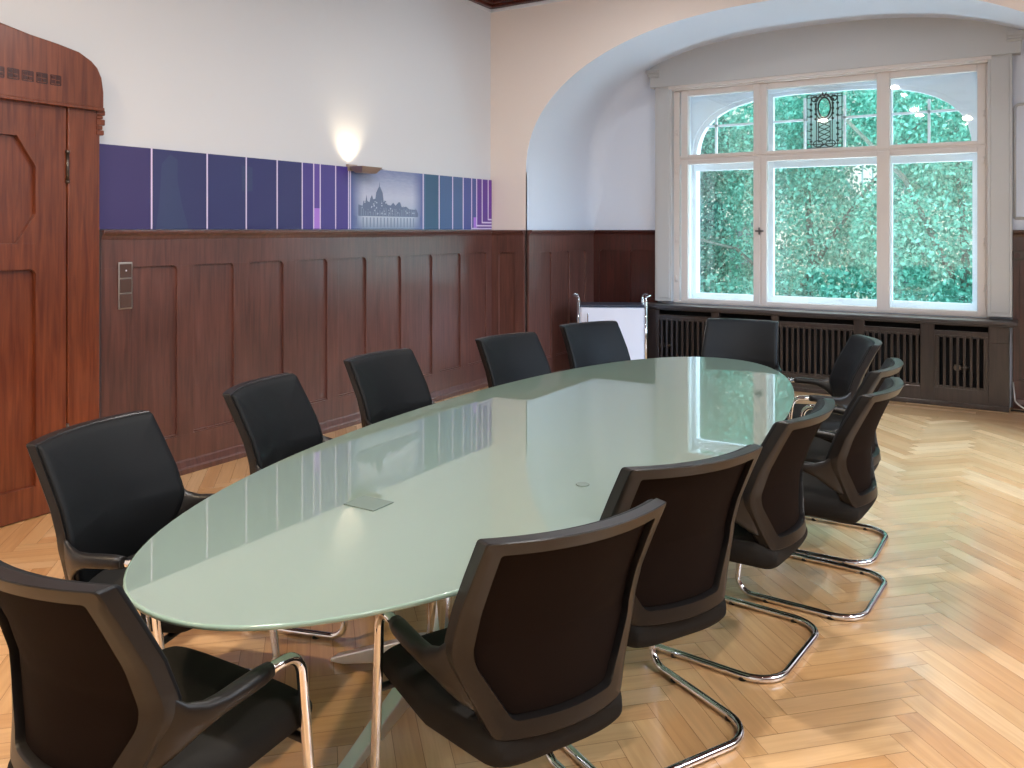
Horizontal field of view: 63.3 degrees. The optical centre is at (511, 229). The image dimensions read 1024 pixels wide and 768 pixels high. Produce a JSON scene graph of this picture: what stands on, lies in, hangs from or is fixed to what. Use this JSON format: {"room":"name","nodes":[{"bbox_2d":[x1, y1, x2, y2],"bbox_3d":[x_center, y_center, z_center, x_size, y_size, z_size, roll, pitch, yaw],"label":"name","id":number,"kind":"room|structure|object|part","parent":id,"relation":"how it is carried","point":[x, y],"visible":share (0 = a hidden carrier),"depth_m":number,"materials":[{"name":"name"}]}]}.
{"room":"conference room","nodes":[
{"label":"conference room","id":0,"kind":"room"},
{"bbox_2d":[0,0,490,229],"bbox_3d":[-2.655,-0.375,4.334,0.200,3.750,8.981,0,0,32],"label":"wall","id":1,"kind":"structure","parent":0,"point":[390,85],"depth_m":5.91,"materials":[{"name":"white paint"}]},
{"bbox_2d":[0,23,104,526],"bbox_3d":[-2.650,0.217,4.048,0.109,2.565,1.400,0,0,32],"label":"door","id":2,"kind":"structure","parent":1,"relation":"in","point":[52,111],"depth_m":4.35,"materials":[{"name":"brown wood"}]},
{"bbox_3d":[-2.658,-0.668,4.053,0.090,0.020,1.364,0,0,32],"label":"pediment moulding","id":3,"kind":"part","parent":2,"relation":"part of","materials":[{"name":"brown wood"}]},
{"bbox_3d":[-2.671,0.417,4.061,0.060,2.165,1.344,0,0,32],"label":"frame","id":4,"kind":"part","parent":2,"relation":"part of","materials":[{"name":"brown wood"}]},
{"bbox_2d":[118,262,131,309],"bbox_3d":[-2.223,0.319,4.760,0.014,0.269,0.081,0,0,32],"label":"light switch","id":5,"kind":"object","parent":1,"relation":"attached to","point":[124,268],"visible":1,"depth_m":4.75,"materials":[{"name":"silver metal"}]},
{"bbox_2d":[99,230,491,475],"bbox_3d":[-1.243,0.750,6.367,0.064,1.500,4.035,0,0,32],"label":"wall paneling","id":6,"kind":"structure","parent":1,"relation":"attached to","point":[212,312],"depth_m":5.71,"materials":[{"name":"brown wood"}]},
{"bbox_3d":[-1.243,0.028,6.367,0.064,0.056,4.035,0,0,32],"label":"cap rail","id":7,"kind":"part","parent":6,"relation":"part of","materials":[{"name":"brown wood"}]},
{"bbox_2d":[99,144,491,229],"bbox_3d":[-1.266,-0.244,6.371,0.018,0.481,4.037,0,0,32],"label":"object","id":8,"kind":"object","parent":1,"relation":"attached to","point":[140,188],"visible":1,"depth_m":5.69,"materials":[{"name":"blue"}]},
{"bbox_2d":[346,164,385,173],"bbox_3d":[-1.129,-0.472,6.444,0.178,0.065,0.295,0,0,32],"label":"wall lamp","id":9,"kind":"object","parent":1,"relation":"attached to","point":[357,169],"visible":1,"depth_m":6.36,"materials":[{"name":"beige metal"}]},
{"bbox_2d":[469,0,543,8],"bbox_3d":[0.423,-2.200,2.431,7.037,0.100,8.980,0,0,32],"label":"trim","id":10,"kind":"structure","parent":1,"relation":"attached to","point":[490,4],"depth_m":7.92,"materials":[{"name":"brown wood"}]},
{"bbox_2d":[460,0,566,12],"bbox_3d":[0.423,-2.132,2.431,7.037,0.035,8.980,0,0,32],"label":"trim","id":11,"kind":"structure","parent":1,"relation":"attached to","point":[465,1],"depth_m":7.88,"materials":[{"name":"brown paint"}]},
{"bbox_2d":[0,386,1023,767],"bbox_3d":[0.806,1.501,3.146,7.537,0.002,11.000,0,0,32],"label":"floor","id":12,"kind":"structure","parent":0,"point":[933,677],"depth_m":2.96,"materials":[{"name":"brown wood"}]},
{"bbox_2d":[26,410,279,669],"bbox_3d":[-1.120,1.062,2.586,0.593,0.875,0.591,0,0,16],"label":"chair","id":13,"kind":"object","parent":12,"relation":"on","point":[109,484],"visible":0.54,"depth_m":2.61,"materials":[{"name":"black leather"}]},
{"bbox_3d":[-1.302,0.855,2.637,0.215,0.460,0.510,0,0,16],"label":"frame","id":14,"kind":"part","parent":13,"relation":"part of","materials":[{"name":"black plastic"}]},
{"bbox_3d":[-1.193,0.932,2.339,0.266,0.200,0.065,0,0,30],"label":"armrest","id":15,"kind":"part","parent":13,"relation":"part of","materials":[{"name":"black plastic"}]},
{"bbox_3d":[-1.060,1.102,2.569,0.470,0.128,0.496,0,0,16],"label":"seat","id":16,"kind":"part","parent":13,"relation":"part of","materials":[{"name":"black fabric"}]},
{"bbox_3d":[-1.054,0.932,2.835,0.266,0.200,0.065,0,0,2],"label":"armrest","id":17,"kind":"part","parent":13,"relation":"part of","materials":[{"name":"black plastic"}]},
{"bbox_3d":[-1.084,1.202,2.576,0.502,0.594,0.569,0,0,16],"label":"cantilever frame","id":18,"kind":"part","parent":13,"relation":"part of","materials":[{"name":"silver metal"}]},
{"bbox_2d":[0,560,314,767],"bbox_3d":[-0.804,1.062,1.762,0.591,0.875,0.593,0,0,30],"label":"chair","id":19,"kind":"object","parent":12,"relation":"on","point":[92,686],"visible":0.97,"depth_m":1.58,"materials":[{"name":"black plastic"}]},
{"bbox_3d":[-0.900,0.855,1.599,0.510,0.460,0.215,0,0,30],"label":"frame","id":20,"kind":"part","parent":19,"relation":"part of","materials":[{"name":"black plastic"}]},
{"bbox_3d":[-0.773,1.102,1.816,0.496,0.128,0.470,0,0,30],"label":"seat","id":21,"kind":"part","parent":19,"relation":"part of","materials":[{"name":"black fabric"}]},
{"bbox_3d":[-0.584,0.932,1.629,0.065,0.200,0.266,0,0,44],"label":"armrest","id":22,"kind":"part","parent":19,"relation":"part of","materials":[{"name":"black plastic"}]},
{"bbox_3d":[-0.786,1.202,1.795,0.569,0.594,0.502,0,0,30],"label":"cantilever frame","id":23,"kind":"part","parent":19,"relation":"part of","materials":[{"name":"silver metal"}]},
{"bbox_2d":[222,373,347,639],"bbox_3d":[-0.813,1.062,3.343,0.593,0.875,0.591,0,0,14],"label":"chair","id":24,"kind":"object","parent":12,"relation":"on","point":[275,420],"visible":0.37,"depth_m":3.38,"materials":[{"name":"black leather"}]},
{"bbox_3d":[-0.996,0.855,3.390,0.215,0.460,0.510,0,0,14],"label":"frame","id":25,"kind":"part","parent":24,"relation":"part of","materials":[{"name":"black plastic"}]},
{"bbox_3d":[-0.880,0.932,3.095,0.266,0.200,0.065,0,0,28],"label":"armrest","id":26,"kind":"part","parent":24,"relation":"part of","materials":[{"name":"black plastic"}]},
{"bbox_3d":[-0.776,1.202,3.334,0.502,0.594,0.569,0,0,14],"label":"cantilever frame","id":27,"kind":"part","parent":24,"relation":"part of","materials":[{"name":"silver metal"}]},
{"bbox_3d":[-0.753,0.932,3.594,0.266,0.200,0.065,0,0,0],"label":"armrest","id":28,"kind":"part","parent":24,"relation":"part of","materials":[{"name":"black plastic"}]},
{"bbox_2d":[343,348,434,427],"bbox_3d":[-0.479,1.062,4.063,0.593,0.875,0.591,0,0,31],"label":"chair","id":29,"kind":"object","parent":12,"relation":"on","point":[386,384],"visible":0.34,"depth_m":4.16,"materials":[{"name":"black leather"}]},
{"bbox_3d":[-0.614,0.932,3.843,0.266,0.200,0.065,0,0,45],"label":"armrest","id":30,"kind":"part","parent":29,"relation":"part of","materials":[{"name":"black plastic"}]},
{"bbox_2d":[123,357,793,767],"bbox_3d":[0.286,1.149,3.482,1.491,0.693,4.053,0,0,32],"label":"conference table","id":31,"kind":"object","parent":12,"relation":"on","point":[391,514],"visible":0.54,"depth_m":2.54,"materials":[{"name":"green glass"}]},
{"bbox_2d":[475,332,550,387],"bbox_3d":[0.128,1.062,4.759,0.593,0.875,0.591,0,0,43],"label":"chair","id":32,"kind":"object","parent":12,"relation":"on","point":[509,357],"visible":0.29,"depth_m":4.89,"materials":[{"name":"black leather"}]},
{"bbox_2d":[370,498,665,767],"bbox_3d":[0.023,1.062,1.985,0.591,0.875,0.593,0,0,-33],"label":"chair","id":33,"kind":"object","parent":12,"relation":"on","point":[527,665],"visible":0.98,"depth_m":1.80,"materials":[{"name":"black plastic"}]},
{"bbox_3d":[-0.191,0.932,1.842,0.266,0.200,0.065,0,0,43],"label":"armrest","id":34,"kind":"part","parent":33,"relation":"part of","materials":[{"name":"black plastic"}]},
{"bbox_3d":[0.003,1.202,2.016,0.569,0.594,0.502,0,0,-33],"label":"cantilever frame","id":35,"kind":"part","parent":33,"relation":"part of","materials":[{"name":"silver metal"}]},
{"bbox_3d":[-0.010,1.102,2.036,0.496,0.128,0.470,0,0,-33],"label":"seat","id":36,"kind":"part","parent":33,"relation":"part of","materials":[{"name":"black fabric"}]},
{"bbox_3d":[0.126,0.855,1.825,0.510,0.460,0.215,0,0,-33],"label":"frame","id":37,"kind":"part","parent":33,"relation":"part of","materials":[{"name":"black plastic"}]},
{"bbox_2d":[559,321,630,368],"bbox_3d":[0.647,1.062,5.392,0.591,0.875,0.593,0,0,-36],"label":"chair","id":38,"kind":"object","parent":12,"relation":"on","point":[590,343],"visible":0.34,"depth_m":5.54,"materials":[{"name":"black leather"}]},
{"bbox_2d":[572,293,650,359],"bbox_3d":[0.975,1.062,8.160,0.760,0.872,0.429,0,0,4],"label":"cart","id":39,"kind":"object","parent":12,"relation":"on","point":[631,317],"visible":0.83,"depth_m":7.97,"materials":[{"name":"white laminate"}]},
{"bbox_3d":[0.644,1.045,8.018,0.029,0.750,0.029,0,0,4],"label":"corner post","id":40,"kind":"part","parent":39,"relation":"part of","materials":[{"name":"silver metal"}]},
{"bbox_3d":[0.964,1.065,7.988,0.580,0.630,0.018,0,0,4],"label":"door","id":41,"kind":"part","parent":39,"relation":"part of","materials":[{"name":"grey laminate"}]},
{"bbox_3d":[1.285,1.045,7.976,0.029,0.750,0.029,0,0,4],"label":"corner post","id":42,"kind":"part","parent":39,"relation":"part of","materials":[{"name":"silver metal"}]},
{"bbox_3d":[1.321,0.660,8.145,0.068,0.069,0.357,0,0,4],"label":"push handle","id":43,"kind":"part","parent":39,"relation":"part of","materials":[{"name":"silver metal"}]},
{"bbox_2d":[563,444,762,767],"bbox_3d":[0.397,1.062,2.492,0.591,0.875,0.593,0,0,-30],"label":"chair","id":44,"kind":"object","parent":12,"relation":"on","point":[681,587],"visible":0.64,"depth_m":2.32,"materials":[{"name":"black plastic"}]},
{"bbox_3d":[0.378,1.202,2.525,0.569,0.594,0.502,0,0,-30],"label":"cantilever frame","id":45,"kind":"part","parent":44,"relation":"part of","materials":[{"name":"silver metal"}]},
{"bbox_3d":[0.366,1.102,2.546,0.496,0.128,0.470,0,0,-30],"label":"seat","id":46,"kind":"part","parent":44,"relation":"part of","materials":[{"name":"black fabric"}]},
{"bbox_3d":[0.493,0.855,2.329,0.510,0.460,0.215,0,0,-30],"label":"frame","id":47,"kind":"part","parent":44,"relation":"part of","materials":[{"name":"black plastic"}]},
{"bbox_2d":[701,318,781,372],"bbox_3d":[1.505,1.062,5.560,0.591,0.875,0.593,0,0,25],"label":"chair","id":48,"kind":"object","parent":12,"relation":"on","point":[750,340],"visible":0.31,"depth_m":5.71,"materials":[{"name":"black leather"}]},
{"bbox_3d":[1.740,0.932,5.455,0.065,0.200,0.266,0,0,11],"label":"armrest","id":49,"kind":"part","parent":48,"relation":"part of","materials":[{"name":"black plastic"}]},
{"bbox_2d":[656,398,834,682],"bbox_3d":[0.852,1.062,3.031,0.593,0.875,0.591,0,0,37],"label":"chair","id":50,"kind":"object","parent":12,"relation":"on","point":[770,526],"visible":0.7,"depth_m":2.82,"materials":[{"name":"black fabric"}]},
{"bbox_3d":[0.823,1.202,3.053,0.502,0.594,0.569,0,0,37],"label":"cantilever frame","id":51,"kind":"part","parent":50,"relation":"part of","materials":[{"name":"silver metal"}]},
{"bbox_3d":[0.700,0.932,2.823,0.266,0.200,0.065,0,0,23],"label":"armrest","id":52,"kind":"part","parent":50,"relation":"part of","materials":[{"name":"black plastic"}]},
{"bbox_3d":[0.803,1.102,3.068,0.470,0.128,0.496,0,0,37],"label":"seat","id":53,"kind":"part","parent":50,"relation":"part of","materials":[{"name":"black fabric"}]},
{"bbox_3d":[1.003,0.855,2.916,0.215,0.460,0.510,0,0,37],"label":"frame","id":54,"kind":"part","parent":50,"relation":"part of","materials":[{"name":"black plastic"}]},
{"bbox_2d":[735,377,903,620],"bbox_3d":[1.305,1.062,3.467,0.593,0.875,0.591,0,0,36],"label":"chair","id":55,"kind":"object","parent":12,"relation":"on","point":[842,488],"visible":0.77,"depth_m":3.26,"materials":[{"name":"black fabric"}]},
{"bbox_3d":[1.275,1.202,3.489,0.502,0.594,0.569,0,0,36],"label":"cantilever frame","id":56,"kind":"part","parent":55,"relation":"part of","materials":[{"name":"silver metal"}]},
{"bbox_3d":[1.158,0.932,3.256,0.266,0.200,0.065,0,0,22],"label":"armrest","id":57,"kind":"part","parent":55,"relation":"part of","materials":[{"name":"black plastic"}]},
{"bbox_3d":[1.458,0.932,3.674,0.065,0.200,0.266,0,0,-40],"label":"armrest","id":58,"kind":"part","parent":55,"relation":"part of","materials":[{"name":"black plastic"}]},
{"bbox_3d":[1.255,1.102,3.503,0.470,0.128,0.496,0,0,36],"label":"seat","id":59,"kind":"part","parent":55,"relation":"part of","materials":[{"name":"black fabric"}]},
{"bbox_3d":[1.459,0.855,3.357,0.215,0.460,0.510,0,0,36],"label":"frame","id":60,"kind":"part","parent":55,"relation":"part of","materials":[{"name":"black plastic"}]},
{"bbox_2d":[647,302,1017,411],"bbox_3d":[2.785,1.127,7.740,3.300,0.745,0.267,0,0,32],"label":"radiator cover","id":61,"kind":"object","parent":12,"relation":"on","point":[960,362],"visible":0.59,"depth_m":7.36,"materials":[{"name":"brown wood"}]},
{"bbox_2d":[659,318,705,357],"bbox_3d":[1.729,1.119,8.295,0.540,0.451,0.020,0,0,32],"label":"grille","id":62,"kind":"object","parent":61,"relation":"attached to","point":[703,320],"depth_m":8.30,"materials":[{"name":"brown wood"}]},
{"bbox_2d":[779,325,853,376],"bbox_3d":[2.793,1.119,7.638,0.660,0.451,0.020,0,0,32],"label":"grille","id":63,"kind":"object","parent":61,"relation":"attached to","point":[844,328],"depth_m":7.65,"materials":[{"name":"brown wood"}]},
{"bbox_2d":[647,302,1017,327],"bbox_3d":[2.785,0.777,7.740,3.300,0.045,0.267,0,0,32],"label":"shelf","id":64,"kind":"object","parent":61,"relation":"attached to","point":[858,317],"depth_m":7.54,"materials":[{"name":"brown wood"}]},
{"bbox_2d":[864,330,919,384],"bbox_3d":[3.341,1.119,7.298,0.450,0.451,0.020,0,0,32],"label":"grille","id":65,"kind":"object","parent":61,"relation":"attached to","point":[905,332],"depth_m":7.24,"materials":[{"name":"brown wood"}]},
{"bbox_2d":[934,334,987,391],"bbox_3d":[3.795,1.119,7.015,0.400,0.451,0.025,0,0,32],"label":"grille","id":66,"kind":"object","parent":61,"relation":"attached to","point":[945,388],"depth_m":7.01,"materials":[{"name":"brown wood"}]},
{"bbox_2d":[786,334,881,430],"bbox_3d":[1.799,1.062,4.778,0.593,0.875,0.591,0,0,11],"label":"chair","id":67,"kind":"object","parent":12,"relation":"on","point":[848,372],"visible":0.51,"depth_m":4.77,"materials":[{"name":"black leather"}]},
{"bbox_3d":[1.763,1.202,4.785,0.502,0.594,0.569,0,0,11],"label":"cantilever frame","id":68,"kind":"part","parent":67,"relation":"part of","materials":[{"name":"silver metal"}]},
{"bbox_3d":[1.739,1.102,4.790,0.470,0.128,0.496,0,0,11],"label":"seat","id":69,"kind":"part","parent":67,"relation":"part of","materials":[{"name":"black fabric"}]},
{"bbox_3d":[1.851,0.932,5.030,0.266,0.200,0.065,0,0,25],"label":"armrest","id":70,"kind":"part","parent":67,"relation":"part of","materials":[{"name":"black plastic"}]},
{"bbox_3d":[1.755,0.932,4.525,0.266,0.200,0.065,0,0,-3],"label":"armrest","id":71,"kind":"part","parent":67,"relation":"part of","materials":[{"name":"black plastic"}]},
{"bbox_3d":[1.985,0.855,4.743,0.215,0.460,0.510,0,0,11],"label":"frame","id":72,"kind":"part","parent":67,"relation":"part of","materials":[{"name":"black plastic"}]},
{"bbox_2d":[795,357,903,565],"bbox_3d":[1.553,1.062,3.990,0.593,0.875,0.591,0,0,33],"label":"chair","id":73,"kind":"object","parent":12,"relation":"on","point":[819,447],"visible":0.31,"depth_m":3.83,"materials":[{"name":"black fabric"}]},
{"bbox_3d":[1.415,0.932,3.773,0.266,0.200,0.065,0,0,19],"label":"armrest","id":74,"kind":"part","parent":73,"relation":"part of","materials":[{"name":"black plastic"}]},
{"bbox_3d":[1.697,0.932,4.204,0.065,0.200,0.266,0,0,-43],"label":"armrest","id":75,"kind":"part","parent":73,"relation":"part of","materials":[{"name":"black plastic"}]},
{"bbox_3d":[1.501,1.102,4.024,0.470,0.128,0.496,0,0,33],"label":"seat","id":76,"kind":"part","parent":73,"relation":"part of","materials":[{"name":"black fabric"}]},
{"bbox_3d":[1.521,1.202,4.011,0.502,0.594,0.569,0,0,33],"label":"cantilever frame","id":77,"kind":"part","parent":73,"relation":"part of","materials":[{"name":"silver metal"}]},
{"bbox_3d":[1.711,0.855,3.887,0.215,0.460,0.510,0,0,33],"label":"frame","id":78,"kind":"part","parent":73,"relation":"part of","materials":[{"name":"black plastic"}]},
{"bbox_2d":[1012,382,1023,408],"bbox_3d":[4.386,1.387,6.808,0.498,0.217,0.053,0,0,41],"label":"cable","id":79,"kind":"object","parent":12,"relation":"on","point":[1012,382],"visible":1,"depth_m":6.94,"materials":[{"name":"white plastic"}]},
{"bbox_2d":[491,0,1023,229],"bbox_3d":[3.157,-0.375,6.854,7.437,3.750,1.420,0,0,32],"label":"wall","id":80,"kind":"structure","parent":0,"point":[572,136],"depth_m":7.90,"materials":[{"name":"white paint"}]},
{"bbox_2d":[492,230,525,334],"bbox_3d":[-0.056,0.750,7.967,0.402,1.500,0.064,0,0,32],"label":"trim","id":81,"kind":"structure","parent":80,"relation":"attached to","point":[508,246],"depth_m":7.97,"materials":[{"name":"brown wood"}]},
{"bbox_3d":[-0.056,0.028,7.967,0.402,0.056,0.064,0,0,32],"label":"cap rail","id":82,"kind":"part","parent":81,"relation":"part of","materials":[{"name":"brown wood"}]},
{"bbox_2d":[526,230,594,372],"bbox_3d":[0.533,0.750,8.476,0.064,1.500,1.420,0,0,32],"label":"wall paneling","id":83,"kind":"structure","parent":80,"relation":"attached to","point":[559,263],"depth_m":8.33,"materials":[{"name":"brown wood"}]},
{"bbox_3d":[0.533,0.028,8.476,0.064,0.056,1.420,0,0,32],"label":"cap rail","id":84,"kind":"part","parent":83,"relation":"part of","materials":[{"name":"brown wood"}]},
{"bbox_2d":[593,55,1023,406],"bbox_3d":[2.921,-0.300,7.864,5.300,3.600,0.050,0,0,32],"label":"wall","id":85,"kind":"structure","parent":0,"point":[628,197],"depth_m":8.80,"materials":[{"name":"white paint"}]},
{"bbox_2d":[594,230,657,302],"bbox_3d":[1.187,0.750,8.869,0.763,1.500,0.064,0,0,32],"label":"trim","id":86,"kind":"structure","parent":85,"relation":"attached to","point":[624,260],"depth_m":8.86,"materials":[{"name":"brown wood"}]},
{"bbox_3d":[1.187,0.028,8.869,0.763,0.056,0.064,0,0,32],"label":"cap rail","id":87,"kind":"part","parent":86,"relation":"part of","materials":[{"name":"brown wood"}]},
{"bbox_2d":[673,63,989,317],"bbox_3d":[2.977,-0.370,8.031,2.940,2.420,0.506,0,0,32],"label":"window","id":88,"kind":"structure","parent":85,"relation":"in","point":[824,134],"depth_m":8.07,"materials":[{"name":"grey paint"}]},
{"bbox_3d":[2.099,-1.087,8.357,0.804,0.705,0.066,0,0,32],"label":"sash","id":89,"kind":"part","parent":88,"relation":"part of","materials":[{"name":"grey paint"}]},
{"bbox_3d":[2.099,0.010,8.357,0.804,1.450,0.066,0,0,32],"label":"sash","id":90,"kind":"part","parent":88,"relation":"part of","materials":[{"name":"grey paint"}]},
{"bbox_3d":[2.417,0.010,8.104,0.080,0.071,0.042,0,0,32],"label":"handle","id":91,"kind":"part","parent":88,"relation":"part of","materials":[{"name":"black metal"}]},
{"bbox_3d":[2.916,-1.087,7.852,1.094,0.705,0.066,0,0,32],"label":"sash","id":92,"kind":"part","parent":88,"relation":"part of","materials":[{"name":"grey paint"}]},
{"bbox_3d":[2.916,0.010,7.852,1.094,1.450,0.066,0,0,32],"label":"sash","id":93,"kind":"part","parent":88,"relation":"part of","materials":[{"name":"grey paint"}]},
{"bbox_3d":[3.086,-1.087,8.203,0.339,0.553,0.016,0,0,32],"label":"leaded panel","id":94,"kind":"part","parent":88,"relation":"part of","materials":[{"name":"black"}]},
{"bbox_3d":[3.089,-1.080,8.207,0.340,0.540,0.001,0,0,32],"label":"leaded pane","id":95,"kind":"part","parent":88,"relation":"part of","materials":[{"name":"clear glass"}]},
{"bbox_3d":[3.724,-1.087,7.352,0.824,0.705,0.066,0,0,32],"label":"sash","id":96,"kind":"part","parent":88,"relation":"part of","materials":[{"name":"grey paint"}]},
{"bbox_3d":[3.724,0.010,7.352,0.824,1.450,0.066,0,0,32],"label":"sash","id":97,"kind":"part","parent":88,"relation":"part of","materials":[{"name":"grey paint"}]},
{"bbox_2d":[646,17,1023,317],"bbox_3d":[2.850,-0.603,7.793,3.355,2.675,0.145,0,0,32],"label":"trim","id":98,"kind":"structure","parent":85,"relation":"attached to","point":[870,46],"depth_m":7.58,"materials":[{"name":"grey paint"}]},
{"bbox_3d":[2.853,-1.458,7.812,2.880,0.055,0.090,0,0,32],"label":"head rail","id":99,"kind":"part","parent":98,"relation":"part of","materials":[{"name":"grey paint"}]},
{"bbox_3d":[2.850,-1.615,7.793,3.355,0.080,0.145,0,0,32],"label":"header moulding","id":100,"kind":"part","parent":98,"relation":"part of","materials":[{"name":"grey paint"}]},
{"bbox_2d":[1012,251,1023,259],"bbox_3d":[4.272,0.215,6.950,0.140,0.080,0.016,0,0,32],"label":"trim","id":101,"kind":"structure","parent":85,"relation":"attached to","point":[1016,255],"depth_m":6.96,"materials":[{"name":"brown wood"}]},
{"bbox_2d":[1013,230,1023,409],"bbox_3d":[4.535,0.750,6.799,0.743,1.500,0.064,0,0,32],"label":"trim","id":102,"kind":"structure","parent":85,"relation":"attached to","point":[1018,235],"depth_m":6.97,"materials":[{"name":"brown wood"}]},
{"bbox_3d":[4.535,0.028,6.799,0.743,0.056,0.064,0,0,32],"label":"cap rail","id":103,"kind":"part","parent":102,"relation":"part of","materials":[{"name":"brown wood"}]},
{"bbox_2d":[1013,102,1023,219],"bbox_3d":[4.490,-0.580,6.860,0.599,0.984,0.024,0,0,32],"label":"whiteboard","id":104,"kind":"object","parent":85,"relation":"attached to","point":[1017,104],"depth_m":7.00,"materials":[{"name":"grey paint"}]},
{"bbox_2d":[691,72,976,297],"bbox_3d":[3.208,-0.450,8.233,4.000,4.500,0.260,0,0,32],"label":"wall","id":105,"kind":"structure","parent":0,"point":[961,87],"depth_m":8.19,"materials":[{"name":"white paint"}]},
{"label":"outside","id":106,"kind":"structure","parent":0,"visible":0},
{"bbox_3d":[14.151,2.050,22.895,60.000,0.100,36.170,0,0,32],"label":"ground","id":107,"kind":"structure","parent":106,"visible":0},
{"bbox_2d":[700,113,731,292],"bbox_3d":[2.162,-0.295,12.054,2.066,4.608,1.445,0,0,36],"label":"tree","id":108,"kind":"object","parent":107,"relation":"on","point":[708,194],"visible":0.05,"depth_m":11.60,"materials":[{"name":"green plant"}]},
{"bbox_2d":[700,90,876,296],"bbox_3d":[4.024,-0.621,13.706,4.132,5.258,1.734,0,0,32],"label":"tree","id":109,"kind":"object","parent":107,"relation":"on","point":[718,185],"visible":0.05,"depth_m":13.29,"materials":[{"name":"green plant"}]},
{"bbox_2d":[700,90,940,298],"bbox_3d":[3.936,-0.251,11.197,3.349,4.519,1.566,0,0,27],"label":"tree","id":110,"kind":"object","parent":107,"relation":"on","point":[812,258],"visible":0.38,"depth_m":11.04,"materials":[{"name":"green plant"}]},
{"bbox_2d":[700,264,971,302],"bbox_3d":[3.757,1.257,10.247,5.066,1.682,0.790,0,0,32],"label":"bush","id":111,"kind":"object","parent":107,"relation":"on","point":[825,288],"visible":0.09,"depth_m":10.15,"materials":[{"name":"green plant"}]},
{"bbox_2d":[700,90,971,301],"bbox_3d":[8.563,-1.100,19.560,12.600,6.200,6.320,0,0,32],"label":"foliage","id":112,"kind":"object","parent":107,"relation":"on","point":[865,174],"visible":0.02,"depth_m":17.81,"materials":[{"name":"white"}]},
{"bbox_2d":[846,89,971,302],"bbox_3d":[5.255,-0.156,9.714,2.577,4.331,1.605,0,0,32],"label":"tree","id":113,"kind":"object","parent":107,"relation":"on","point":[962,192],"visible":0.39,"depth_m":9.70,"materials":[{"name":"green plant"}]}
]}

